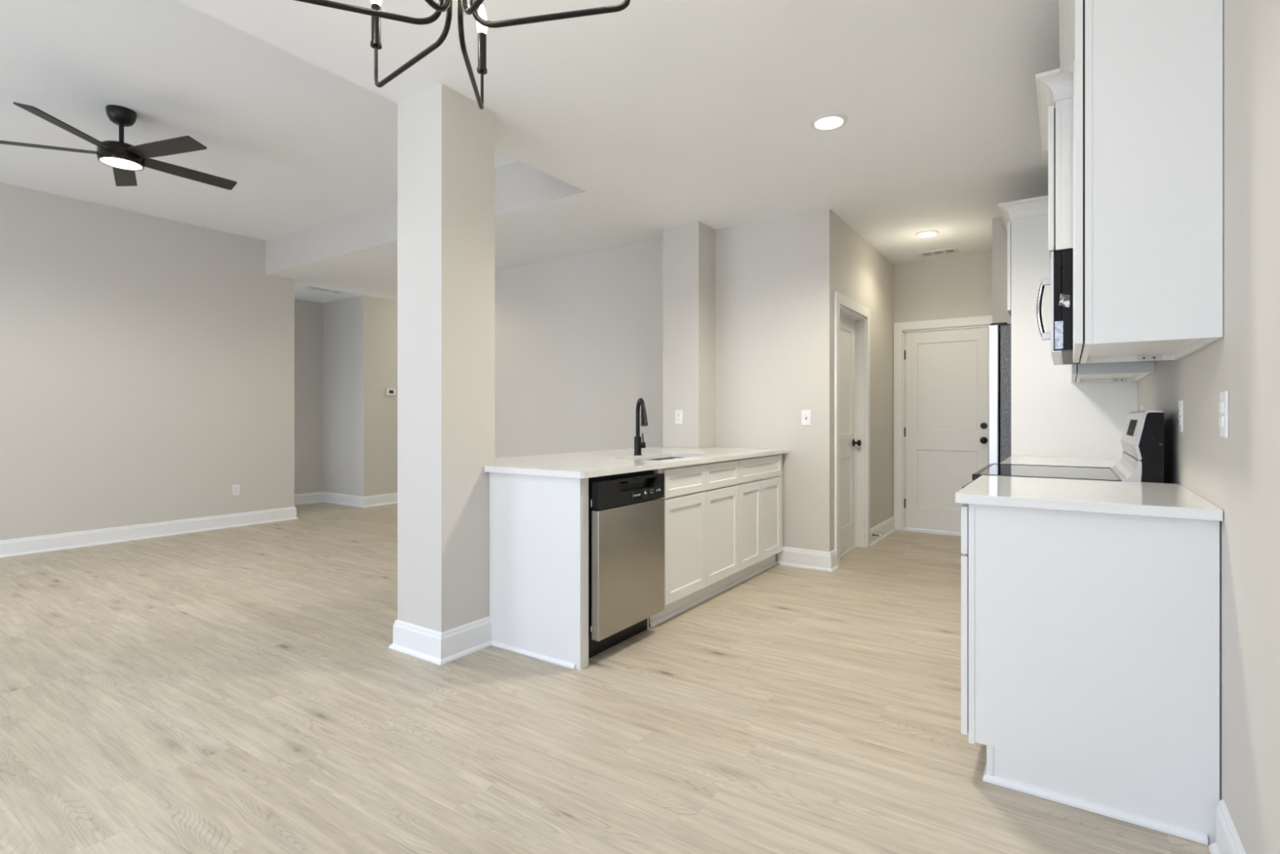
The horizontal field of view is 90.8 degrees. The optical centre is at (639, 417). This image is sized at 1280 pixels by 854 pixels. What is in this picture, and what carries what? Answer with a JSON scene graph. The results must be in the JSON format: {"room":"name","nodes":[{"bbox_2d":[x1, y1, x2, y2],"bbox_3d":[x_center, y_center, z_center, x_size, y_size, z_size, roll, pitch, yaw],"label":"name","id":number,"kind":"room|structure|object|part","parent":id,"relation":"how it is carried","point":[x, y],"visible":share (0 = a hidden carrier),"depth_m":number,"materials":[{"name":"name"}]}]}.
{"room":"open-plan kitchen","nodes":[
{"label":"open-plan kitchen","id":0,"kind":"room"},
{"bbox_2d":[0,182,294,540],"bbox_3d":[-5.932,-0.443,4.419,0.120,3.200,6.870,0,0,34],"label":"wall","id":1,"kind":"structure","parent":0,"point":[147,362],"depth_m":5.98,"materials":[{"name":"beige paint"}]},
{"bbox_2d":[0,506,297,557],"bbox_3d":[-5.827,1.087,4.548,0.150,0.141,6.600,0,0,34],"label":"baseboard","id":2,"kind":"structure","parent":1,"relation":"attached to","point":[39,544],"depth_m":5.99,"materials":[{"name":"white wood"}]},
{"bbox_2d":[232,484,239,495],"bbox_3d":[-4.298,0.767,6.719,0.009,0.115,0.070,0,0,34],"label":"wall outlet","id":3,"kind":"object","parent":1,"relation":"attached to","point":[236,487],"visible":1,"depth_m":6.72,"materials":[{"name":"white plastic"}]},
{"bbox_2d":[0,0,518,240],"bbox_3d":[-4.091,-1.963,3.022,4.695,0.020,6.620,0,0,34],"label":"ceiling","id":4,"kind":"structure","parent":0,"point":[303,144],"depth_m":4.11,"materials":[{"name":"white paint"}]},
{"bbox_2d":[0,102,236,190],"bbox_3d":[-3.274,-1.783,4.056,1.271,0.340,1.217,0,0,34],"label":"ceiling fan","id":5,"kind":"object","parent":4,"relation":"hanging from","point":[125,158],"visible":1,"depth_m":3.95,"materials":[{"name":"black metal"}]},
{"bbox_3d":[-3.652,-1.668,3.898,0.564,0.035,0.121,0,0,-19],"label":"blade","id":6,"kind":"part","parent":5,"relation":"part of","materials":[{"name":"black wood"}]},
{"bbox_3d":[-3.295,-1.668,3.646,0.121,0.035,0.564,0,0,-1],"label":"blade","id":7,"kind":"part","parent":5,"relation":"part of","materials":[{"name":"black wood"}]},
{"bbox_2d":[100,157,142,169],"bbox_3d":[-3.300,-1.621,4.018,0.207,0.014,0.207,0,0,34],"label":"diffuser","id":8,"kind":"object","parent":5,"relation":"attached to","point":[123,163],"depth_m":4.01,"materials":[{"name":"beige"}]},
{"bbox_3d":[-3.523,-1.668,4.316,0.121,0.035,0.564,0,0,-37],"label":"blade","id":9,"kind":"part","parent":5,"relation":"part of","materials":[{"name":"black wood"}]},
{"bbox_3d":[-2.945,-1.668,3.908,0.564,0.035,0.121,0,0,17],"label":"blade","id":10,"kind":"part","parent":5,"relation":"part of","materials":[{"name":"black wood"}]},
{"bbox_3d":[-3.083,-1.668,4.320,0.125,0.035,0.566,0,0,34],"label":"blade","id":11,"kind":"part","parent":5,"relation":"part of","materials":[{"name":"black wood"}]},
{"bbox_2d":[294,295,372,496],"bbox_3d":[-4.591,-0.213,7.623,1.090,2.740,2.280,0,0,34],"label":"wall","id":12,"kind":"structure","parent":0,"point":[333,340],"depth_m":8.45,"materials":[{"name":"beige paint"}]},
{"bbox_2d":[294,491,397,507],"bbox_3d":[-3.375,1.087,9.287,1.000,0.141,6.200,0,0,34],"label":"baseboard","id":13,"kind":"structure","parent":12,"relation":"attached to","point":[320,496],"depth_m":8.42,"materials":[{"name":"white wood"}]},
{"bbox_2d":[372,297,397,495],"bbox_3d":[-1.721,-0.213,9.617,1.670,2.740,4.240,0,0,34],"label":"wall","id":14,"kind":"structure","parent":0,"point":[384,311],"depth_m":8.40,"materials":[{"name":"beige paint"}]},
{"bbox_2d":[386,388,395,395],"bbox_3d":[-3.341,-0.343,8.473,0.028,0.090,0.130,0,0,34],"label":"thermostat","id":15,"kind":"object","parent":14,"relation":"attached to","point":[392,392],"visible":1,"depth_m":8.46,"materials":[{"name":"white plastic"}]},
{"bbox_2d":[265,160,584,274],"bbox_3d":[-4.022,-1.813,3.036,4.595,0.459,6.520,0,0,34],"label":"wall","id":16,"kind":"structure","parent":0,"point":[518,184],"depth_m":5.87,"materials":[{"name":"beige paint"}]},
{"bbox_2d":[397,83,494,631],"bbox_3d":[-0.987,-0.213,3.225,0.340,2.740,0.336,0,0,34],"label":"column","id":17,"kind":"structure","parent":0,"point":[446,143],"depth_m":3.10,"materials":[{"name":"beige paint"}]},
{"bbox_2d":[388,616,491,665],"bbox_3d":[-0.987,1.087,3.225,0.400,0.141,0.396,0,0,34],"label":"baseboard","id":18,"kind":"structure","parent":17,"relation":"attached to","point":[437,647],"depth_m":3.08,"materials":[{"name":"white wood"}]},
{"bbox_2d":[0,502,1210,853],"bbox_3d":[-1.893,1.187,4.964,9.700,0.060,12.300,0,0,34],"label":"floor","id":19,"kind":"structure","parent":0,"point":[237,690],"depth_m":2.36,"materials":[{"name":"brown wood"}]},
{"bbox_2d":[488,471,588,670],"bbox_3d":[-0.510,0.717,3.085,0.603,0.881,0.072,0,0,34],"label":"end panel","id":20,"kind":"object","parent":19,"relation":"on","point":[539,525],"visible":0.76,"depth_m":3.04,"materials":[{"name":"white paint"}]},
{"bbox_3d":[-0.526,1.145,3.060,0.548,0.023,0.013,0,0,34],"label":"shoe moulding","id":21,"kind":"part","parent":20,"relation":"part of","materials":[{"name":"white wood"}]},
{"bbox_2d":[588,470,664,657],"bbox_3d":[-0.284,0.723,3.344,0.622,0.868,0.600,0,0,34],"label":"dishwasher","id":22,"kind":"object","parent":19,"relation":"on","point":[626,511],"visible":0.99,"depth_m":3.11,"materials":[{"name":"silver metal"}]},
{"bbox_3d":[-0.048,0.364,3.181,0.046,0.130,0.579,0,0,34],"label":"control panel","id":23,"kind":"part","parent":22,"relation":"part of","materials":[{"name":"black plastic"}]},
{"bbox_2d":[649,459,738,627],"bbox_3d":[0.136,0.717,4.025,0.614,0.881,0.996,0,0,34],"label":"base cabinet","id":24,"kind":"object","parent":19,"relation":"on","point":[701,500],"visible":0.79,"depth_m":3.82,"materials":[{"name":"white paint"}]},
{"bbox_3d":[0.264,0.367,3.683,0.019,0.156,0.474,0,0,34],"label":"drawer","id":25,"kind":"part","parent":24,"relation":"part of","materials":[{"name":"white paint"}]},
{"bbox_3d":[0.264,0.747,3.683,0.019,0.580,0.474,0,0,34],"label":"door","id":26,"kind":"part","parent":24,"relation":"part of","materials":[{"name":"white paint"}]},
{"bbox_3d":[0.336,1.145,3.890,0.014,0.023,0.996,0,0,34],"label":"shoe moulding","id":27,"kind":"part","parent":24,"relation":"part of","materials":[{"name":"white wood"}]},
{"bbox_3d":[0.529,0.747,4.075,0.019,0.580,0.466,0,0,34],"label":"door","id":28,"kind":"part","parent":24,"relation":"part of","materials":[{"name":"white paint"}]},
{"bbox_3d":[0.529,0.367,4.075,0.019,0.156,0.466,0,0,34],"label":"drawer","id":29,"kind":"part","parent":24,"relation":"part of","materials":[{"name":"white paint"}]},
{"bbox_2d":[728,453,782,586],"bbox_3d":[0.648,0.717,4.781,0.614,0.881,0.825,0,0,34],"label":"base cabinet","id":30,"kind":"object","parent":19,"relation":"on","point":[760,477],"visible":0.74,"depth_m":4.56,"materials":[{"name":"white paint"}]},
{"bbox_2d":[484,446,788,478],"bbox_3d":[0.002,0.260,4.207,1.088,0.030,2.545,0,0,34],"label":"countertop","id":31,"kind":"structure","parent":30,"relation":"on","point":[581,464],"depth_m":3.66,"materials":[{"name":"white stone"}]},
{"bbox_2d":[633,397,648,455],"bbox_3d":[0.005,0.059,4.061,0.079,0.373,0.225,0,0,-5],"label":"kitchen faucet","id":32,"kind":"object","parent":31,"relation":"on","point":[638,445],"visible":1,"depth_m":4.12,"materials":[{"name":"black metal"}]},
{"bbox_3d":[0.003,0.004,4.074,0.027,0.263,0.174,0,0,-14],"label":"spout","id":33,"kind":"part","parent":32,"relation":"part of","materials":[{"name":"black metal"}]},
{"bbox_3d":[0.018,0.180,4.145,0.035,0.039,0.040,0,0,0],"label":"handle","id":34,"kind":"part","parent":32,"relation":"part of","materials":[{"name":"black metal"}]},
{"bbox_2d":[649,457,683,460],"bbox_3d":[0.167,0.375,4.029,0.390,0.199,0.800,0,0,34],"label":"sink","id":35,"kind":"object","parent":31,"relation":"in","point":[667,458],"visible":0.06,"depth_m":4.34,"materials":[{"name":"metal"}]},
{"bbox_3d":[0.770,0.747,4.430,0.019,0.580,0.372,0,0,34],"label":"door","id":36,"kind":"part","parent":30,"relation":"part of","materials":[{"name":"white paint"}]},
{"bbox_3d":[0.847,1.145,4.646,0.014,0.023,0.825,0,0,34],"label":"shoe moulding","id":37,"kind":"part","parent":30,"relation":"part of","materials":[{"name":"white wood"}]},
{"bbox_3d":[0.878,0.367,4.590,0.019,0.156,0.758,0,0,34],"label":"drawer","id":38,"kind":"part","parent":30,"relation":"part of","materials":[{"name":"white paint"}]},
{"bbox_3d":[0.983,0.747,4.745,0.019,0.580,0.383,0,0,34],"label":"door","id":39,"kind":"part","parent":30,"relation":"part of","materials":[{"name":"white paint"}]},
{"bbox_2d":[988,322,1011,464],"bbox_3d":[2.854,0.248,4.392,0.796,1.757,0.905,0,0,34],"label":"refrigerator","id":40,"kind":"object","parent":19,"relation":"on","point":[999,333],"visible":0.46,"depth_m":4.18,"materials":[{"name":"silver metal"}]},
{"bbox_3d":[2.599,-0.030,4.565,0.061,1.175,0.905,0,0,34],"label":"door","id":41,"kind":"part","parent":40,"relation":"part of","materials":[{"name":"silver metal"}]},
{"bbox_2d":[961,409,1164,488],"bbox_3d":[1.898,0.549,2.882,0.689,1.156,0.766,0,0,34],"label":"range","id":42,"kind":"object","parent":19,"relation":"on","point":[1142,438],"visible":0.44,"depth_m":2.57,"materials":[{"name":"silver metal"}]},
{"bbox_2d":[972,463,1121,480],"bbox_3d":[1.865,0.257,2.904,0.518,0.030,0.763,0,0,34],"label":"cooktop","id":43,"kind":"object","parent":42,"relation":"in","point":[1113,473],"depth_m":2.83,"materials":[{"name":"black glass"}]},
{"bbox_3d":[2.123,0.164,2.729,0.012,0.006,0.756,0,0,34],"label":"riser trim","id":44,"kind":"part","parent":42,"relation":"part of","materials":[{"name":"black metal"}]},
{"bbox_2d":[1011,214,1137,458],"bbox_3d":[2.682,-0.063,3.925,0.646,2.440,0.019,0,0,34],"label":"end panel","id":45,"kind":"object","parent":19,"relation":"on","point":[1052,415],"visible":0.21,"depth_m":4.00,"materials":[{"name":"white paint"}]},
{"bbox_3d":[2.947,-0.519,3.745,0.005,1.528,0.019,0,0,34],"label":"scribe trim","id":46,"kind":"part","parent":45,"relation":"part of","materials":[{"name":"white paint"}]},
{"bbox_2d":[960,503,1219,844],"bbox_3d":[1.518,0.717,2.196,0.629,0.881,0.788,0,0,34],"label":"base cabinet","id":47,"kind":"object","parent":19,"relation":"on","point":[1090,641],"visible":0.86,"depth_m":1.85,"materials":[{"name":"white paint"}]},
{"bbox_3d":[1.270,0.366,2.373,0.019,0.154,0.758,0,0,34],"label":"drawer","id":48,"kind":"part","parent":47,"relation":"part of","materials":[{"name":"white paint"}]},
{"bbox_3d":[1.163,0.742,2.216,0.019,0.580,0.378,0,0,34],"label":"door","id":49,"kind":"part","parent":47,"relation":"part of","materials":[{"name":"white paint"}]},
{"bbox_2d":[955,475,1222,520],"bbox_3d":[1.509,0.260,2.193,0.645,0.030,0.807,0,0,34],"label":"countertop","id":50,"kind":"structure","parent":47,"relation":"on","point":[1118,497],"depth_m":2.00,"materials":[{"name":"white stone"}]},
{"bbox_3d":[1.535,1.145,2.185,0.538,0.023,0.788,0,0,34],"label":"shoe moulding","id":51,"kind":"part","parent":47,"relation":"part of","materials":[{"name":"white wood"}]},
{"bbox_3d":[2.426,0.716,3.538,0.629,0.881,0.907,0,0,34],"label":"base cabinet","id":52,"kind":"object","parent":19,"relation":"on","visible":0},
{"bbox_2d":[1000,455,1120,467],"bbox_3d":[2.421,0.260,3.541,0.645,0.030,0.909,0,0,34],"label":"countertop","id":53,"kind":"structure","parent":52,"relation":"on","point":[1015,460],"depth_m":3.52,"materials":[{"name":"white stone"}]},
{"bbox_2d":[177,0,1069,302],"bbox_3d":[-1.908,-1.593,4.974,9.665,0.020,12.300,0,0,34],"label":"ceiling","id":54,"kind":"structure","parent":0,"point":[664,113],"depth_m":3.19,"materials":[{"name":"white paint"}]},
{"bbox_2d":[303,285,345,293],"bbox_3d":[-3.895,-1.579,7.804,0.180,0.008,0.420,0,0,34],"label":"ceiling vent","id":55,"kind":"object","parent":54,"relation":"in","point":[312,287],"visible":1,"depth_m":7.80,"materials":[{"name":"white metal"}]},
{"bbox_2d":[293,0,630,109],"bbox_3d":[-0.426,-1.198,1.296,0.590,0.769,0.774,0,0,-43],"label":"chandelier","id":56,"kind":"object","parent":54,"relation":"hanging from","point":[442,6],"visible":1,"depth_m":1.32,"materials":[{"name":"brown metal"}]},
{"bbox_3d":[-0.574,-1.058,1.272,0.355,0.489,0.012,0,0,-17],"label":"arm","id":57,"kind":"part","parent":56,"relation":"part of","materials":[{"name":"brown metal"}]},
{"bbox_3d":[-0.663,-1.073,1.585,0.029,0.083,0.029,0,0,34],"label":"bulb","id":58,"kind":"part","parent":56,"relation":"part of","materials":[{"name":"white glass"}]},
{"bbox_3d":[-0.533,-1.058,1.466,0.357,0.490,0.062,0,0,34],"label":"arm","id":59,"kind":"part","parent":56,"relation":"part of","materials":[{"name":"brown metal"}]},
{"bbox_3d":[-0.448,-1.058,1.143,0.012,0.489,0.353,0,0,19],"label":"arm","id":60,"kind":"part","parent":56,"relation":"part of","materials":[{"name":"brown metal"}]},
{"bbox_3d":[-0.406,-1.058,1.529,0.236,0.490,0.275,0,0,34],"label":"arm","id":61,"kind":"part","parent":56,"relation":"part of","materials":[{"name":"brown metal"}]},
{"bbox_3d":[-0.262,-1.058,1.174,0.012,0.489,0.353,0,0,-38],"label":"arm","id":62,"kind":"part","parent":56,"relation":"part of","materials":[{"name":"brown metal"}]},
{"bbox_3d":[-0.426,-1.073,1.703,0.029,0.083,0.029,0,0,34],"label":"bulb","id":63,"kind":"part","parent":56,"relation":"part of","materials":[{"name":"white glass"}]},
{"bbox_3d":[-0.190,-1.058,1.299,0.351,0.489,0.012,0,0,9],"label":"arm","id":64,"kind":"part","parent":56,"relation":"part of","materials":[{"name":"brown metal"}]},
{"bbox_2d":[810,112,848,130],"bbox_3d":[1.010,-1.577,3.374,0.192,0.013,0.192,0,0,34],"label":"recessed light","id":65,"kind":"object","parent":54,"relation":"in","point":[827,122],"visible":1,"depth_m":3.35,"materials":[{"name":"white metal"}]},
{"bbox_2d":[815,116,842,128],"bbox_3d":[1.010,-1.575,3.374,0.141,0.010,0.141,0,0,34],"label":"diffuser","id":66,"kind":"object","parent":65,"relation":"attached to","point":[821,122],"depth_m":3.36,"materials":[{"name":"beige plastic"}]},
{"bbox_2d":[915,230,939,237],"bbox_3d":[2.467,-1.577,5.430,0.192,0.013,0.192,0,0,34],"label":"recessed light","id":67,"kind":"object","parent":54,"relation":"in","point":[929,233],"visible":1,"depth_m":5.40,"materials":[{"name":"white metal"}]},
{"bbox_2d":[917,232,935,236],"bbox_3d":[2.467,-1.575,5.430,0.141,0.010,0.141,0,0,34],"label":"diffuser","id":68,"kind":"object","parent":67,"relation":"attached to","point":[919,234],"depth_m":5.42,"materials":[{"name":"beige plastic"}]},
{"bbox_2d":[918,247,959,257],"bbox_3d":[2.854,-1.579,6.038,0.330,0.008,0.180,0,0,34],"label":"ceiling vent","id":69,"kind":"object","parent":54,"relation":"in","point":[949,251],"visible":1,"depth_m":6.03,"materials":[{"name":"white metal"}]},
{"bbox_2d":[494,208,834,561],"bbox_3d":[-0.441,-0.213,6.119,4.610,2.740,0.120,0,0,34],"label":"wall","id":70,"kind":"structure","parent":0,"point":[579,339],"depth_m":5.32,"materials":[{"name":"beige paint"}]},
{"bbox_2d":[801,409,810,425],"bbox_3d":[1.280,0.000,4.872,0.073,0.118,0.016,0,0,34],"label":"light switch","id":71,"kind":"object","parent":70,"relation":"attached to","point":[806,414],"visible":1,"depth_m":4.87,"materials":[{"name":"white plastic"}]},
{"bbox_2d":[777,546,838,572],"bbox_3d":[1.302,1.087,4.922,0.440,0.141,0.152,0,0,34],"label":"baseboard","id":72,"kind":"structure","parent":70,"relation":"attached to","point":[788,556],"depth_m":4.86,"materials":[{"name":"white wood"}]},
{"bbox_2d":[662,221,715,448],"bbox_3d":[0.413,-0.213,5.293,0.340,2.740,0.290,0,0,34],"label":"column","id":73,"kind":"structure","parent":0,"point":[688,248],"depth_m":5.17,"materials":[{"name":"beige paint"}]},
{"bbox_2d":[675,409,682,423],"bbox_3d":[0.319,-0.006,5.176,0.070,0.115,0.009,0,0,34],"label":"wall outlet","id":74,"kind":"object","parent":73,"relation":"attached to","point":[678,413],"visible":1,"depth_m":5.17,"materials":[{"name":"white plastic"}]},
{"bbox_2d":[834,213,893,528],"bbox_3d":[2.046,-0.213,5.788,0.120,2.740,2.120,0,0,34],"label":"wall","id":75,"kind":"structure","parent":0,"point":[862,273],"depth_m":5.92,"materials":[{"name":"beige paint"}]},
{"bbox_2d":[840,315,861,553],"bbox_3d":[1.724,0.136,5.329,0.102,2.010,0.782,0,0,34],"label":"door","id":76,"kind":"structure","parent":75,"relation":"in","point":[847,442],"depth_m":5.48,"materials":[{"name":"white paint"}]},
{"bbox_3d":[1.921,0.222,5.589,0.067,0.066,0.066,0,0,34],"label":"handle","id":77,"kind":"part","parent":76,"relation":"part of","materials":[{"name":"black metal"}]},
{"bbox_2d":[834,291,870,566],"bbox_3d":[1.738,0.090,5.320,0.140,2.133,0.996,0,0,34],"label":"trim","id":78,"kind":"structure","parent":75,"relation":"attached to","point":[863,323],"depth_m":5.63,"materials":[{"name":"white wood"}]},
{"bbox_2d":[870,515,896,546],"bbox_3d":[2.354,1.087,6.110,0.030,0.141,1.002,0,0,34],"label":"baseboard","id":79,"kind":"structure","parent":75,"relation":"attached to","point":[885,528],"depth_m":6.07,"materials":[{"name":"white wood"}]},
{"bbox_2d":[893,252,992,515],"bbox_3d":[3.465,-0.213,6.035,1.955,2.740,0.120,0,0,34],"label":"wall","id":80,"kind":"structure","parent":0,"point":[957,286],"depth_m":6.28,"materials":[{"name":"beige paint"}]},
{"bbox_2d":[902,527,960,536],"bbox_3d":[3.066,1.146,6.297,0.810,0.022,0.132,0,0,34],"label":"threshold","id":81,"kind":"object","parent":80,"relation":"attached to","point":[908,529],"depth_m":6.32,"materials":[{"name":"white wood"}]},
{"bbox_2d":[893,315,992,530],"bbox_3d":[3.065,0.090,6.296,0.986,2.133,0.140,0,0,34],"label":"trim","id":82,"kind":"structure","parent":80,"relation":"attached to","point":[900,329],"depth_m":6.48,"materials":[{"name":"white wood"}]},
{"bbox_2d":[904,327,988,532],"bbox_3d":[3.029,0.128,6.250,0.781,1.991,0.102,0,0,34],"label":"door","id":83,"kind":"structure","parent":80,"relation":"in","point":[946,429],"depth_m":6.28,"materials":[{"name":"white paint"}]},
{"bbox_3d":[3.292,0.217,6.051,0.066,0.066,0.067,0,0,34],"label":"handle","id":84,"kind":"part","parent":83,"relation":"part of","materials":[{"name":"black metal"}]},
{"bbox_2d":[992,214,1044,324],"bbox_3d":[3.470,-0.213,5.259,0.838,2.740,1.160,0,0,34],"label":"wall","id":85,"kind":"structure","parent":0,"point":[1000,313],"depth_m":4.98,"materials":[{"name":"beige paint"}]},
{"bbox_2d":[1137,0,1279,853],"bbox_3d":[1.428,-0.443,1.388,0.120,3.200,10.100,0,0,34],"label":"wall","id":86,"kind":"structure","parent":0,"point":[1239,473],"depth_m":1.49,"materials":[{"name":"beige paint"}]},
{"bbox_2d":[998,195,1048,316],"bbox_3d":[2.901,-1.038,4.311,0.709,0.691,1.036,0,0,34],"label":"upper cabinet","id":87,"kind":"object","parent":86,"relation":"attached to","point":[1034,206],"visible":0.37,"depth_m":4.07,"materials":[{"name":"white paint"}]},
{"bbox_3d":[2.536,-0.985,4.308,0.019,0.572,0.481,0,0,34],"label":"door","id":88,"kind":"part","parent":87,"relation":"part of","materials":[{"name":"white paint"}]},
{"bbox_3d":[2.782,-1.334,4.392,0.421,0.100,1.036,0,0,34],"label":"crown moulding","id":89,"kind":"part","parent":87,"relation":"part of","materials":[{"name":"white paint"}]},
{"bbox_2d":[1035,68,1073,266],"bbox_3d":[2.014,-1.032,2.764,0.449,0.702,0.832,0,0,34],"label":"upper cabinet","id":90,"kind":"object","parent":86,"relation":"attached to","point":[1055,114],"visible":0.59,"depth_m":2.55,"materials":[{"name":"white paint"}]},
{"bbox_3d":[1.783,-0.978,2.732,0.019,0.586,0.375,0,0,34],"label":"door","id":91,"kind":"part","parent":90,"relation":"part of","materials":[{"name":"white paint"}]},
{"bbox_3d":[1.890,-1.333,2.848,0.151,0.100,0.832,0,0,34],"label":"crown moulding","id":92,"kind":"part","parent":90,"relation":"part of","materials":[{"name":"white paint"}]},
{"bbox_3d":[1.908,-0.982,2.875,0.018,0.602,0.768,0,0,34],"label":"frame","id":93,"kind":"part","parent":90,"relation":"part of","materials":[{"name":"white paint"}]},
{"bbox_2d":[1035,248,1151,364],"bbox_3d":[2.028,-0.471,2.792,0.452,0.412,0.759,0,0,34],"label":"microwave oven","id":94,"kind":"object","parent":90,"relation":"attached to","point":[1060,281],"visible":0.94,"depth_m":2.56,"materials":[{"name":"black metal"}]},
{"bbox_3d":[1.744,-0.468,2.723,0.059,0.254,0.019,0,0,34],"label":"handle","id":95,"kind":"part","parent":94,"relation":"part of","materials":[{"name":"metal"}]},
{"bbox_3d":[1.891,-0.474,2.886,0.010,0.403,0.758,0,0,34],"label":"door frame","id":96,"kind":"part","parent":94,"relation":"part of","materials":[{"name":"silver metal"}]},
{"bbox_3d":[1.732,-0.475,2.621,0.030,0.401,0.140,0,0,34],"label":"control panel","id":97,"kind":"part","parent":94,"relation":"part of","materials":[{"name":"black glass"}]},
{"bbox_3d":[1.943,-0.475,2.937,0.033,0.401,0.616,0,0,34],"label":"door","id":98,"kind":"part","parent":94,"relation":"part of","materials":[{"name":"black glass"}]},
{"bbox_3d":[2.067,-0.270,2.767,0.359,0.006,0.758,0,0,34],"label":"plate","id":99,"kind":"part","parent":94,"relation":"part of","materials":[{"name":"white metal"}]},
{"bbox_2d":[1071,360,1155,382],"bbox_3d":[2.554,-0.749,3.451,0.324,1.068,0.906,0,0,34],"label":"upper cabinet","id":100,"kind":"object","parent":86,"relation":"attached to","point":[1133,371],"visible":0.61,"depth_m":3.13,"materials":[{"name":"white paint"}]},
{"bbox_3d":[2.303,-0.745,3.352,0.019,1.052,0.444,0,0,34],"label":"door","id":101,"kind":"part","parent":100,"relation":"part of","materials":[{"name":"white paint"}]},
{"bbox_3d":[2.447,-0.749,3.523,0.018,1.068,0.906,0,0,34],"label":"frame","id":102,"kind":"part","parent":100,"relation":"part of","materials":[{"name":"white paint"}]},
{"bbox_2d":[1058,0,1222,363],"bbox_3d":[1.606,-0.799,2.087,0.366,1.168,0.866,0,0,34],"label":"upper cabinet","id":103,"kind":"object","parent":86,"relation":"attached to","point":[1148,98],"visible":1,"depth_m":1.77,"materials":[{"name":"white paint"}]},
{"bbox_3d":[1.586,-1.333,2.059,0.364,0.100,0.797,0,0,34],"label":"crown moulding","id":104,"kind":"part","parent":103,"relation":"part of","materials":[{"name":"white paint"}]},
{"bbox_3d":[1.626,-0.745,2.352,0.019,1.052,0.392,0,0,34],"label":"door","id":105,"kind":"part","parent":103,"relation":"part of","materials":[{"name":"white paint"}]},
{"bbox_3d":[1.405,-0.745,2.026,0.019,1.052,0.392,0,0,34],"label":"door","id":106,"kind":"part","parent":103,"relation":"part of","materials":[{"name":"white paint"}]},
{"bbox_3d":[1.534,-0.749,2.175,0.018,1.068,0.802,0,0,34],"label":"frame","id":107,"kind":"part","parent":103,"relation":"part of","materials":[{"name":"white paint"}]},
{"bbox_2d":[1178,400,1183,431],"bbox_3d":[1.963,-0.006,2.294,0.009,0.115,0.070,0,0,34],"label":"wall outlet","id":108,"kind":"object","parent":86,"relation":"attached to","point":[1180,402],"visible":1,"depth_m":2.27,"materials":[{"name":"white plastic"}]},
{"bbox_2d":[1219,391,1228,438],"bbox_3d":[1.534,-0.008,1.661,0.011,0.123,0.076,0,0,34],"label":"light switch","id":109,"kind":"object","parent":86,"relation":"attached to","point":[1224,396],"visible":1,"depth_m":1.64,"materials":[{"name":"white plastic"}]},
{"bbox_2d":[1208,799,1245,853],"bbox_3d":[0.122,1.087,-0.408,0.030,0.141,5.062,0,0,34],"label":"baseboard","id":110,"kind":"structure","parent":86,"relation":"attached to","point":[1228,841],"depth_m":1.61,"materials":[{"name":"white wood"}]}
]}

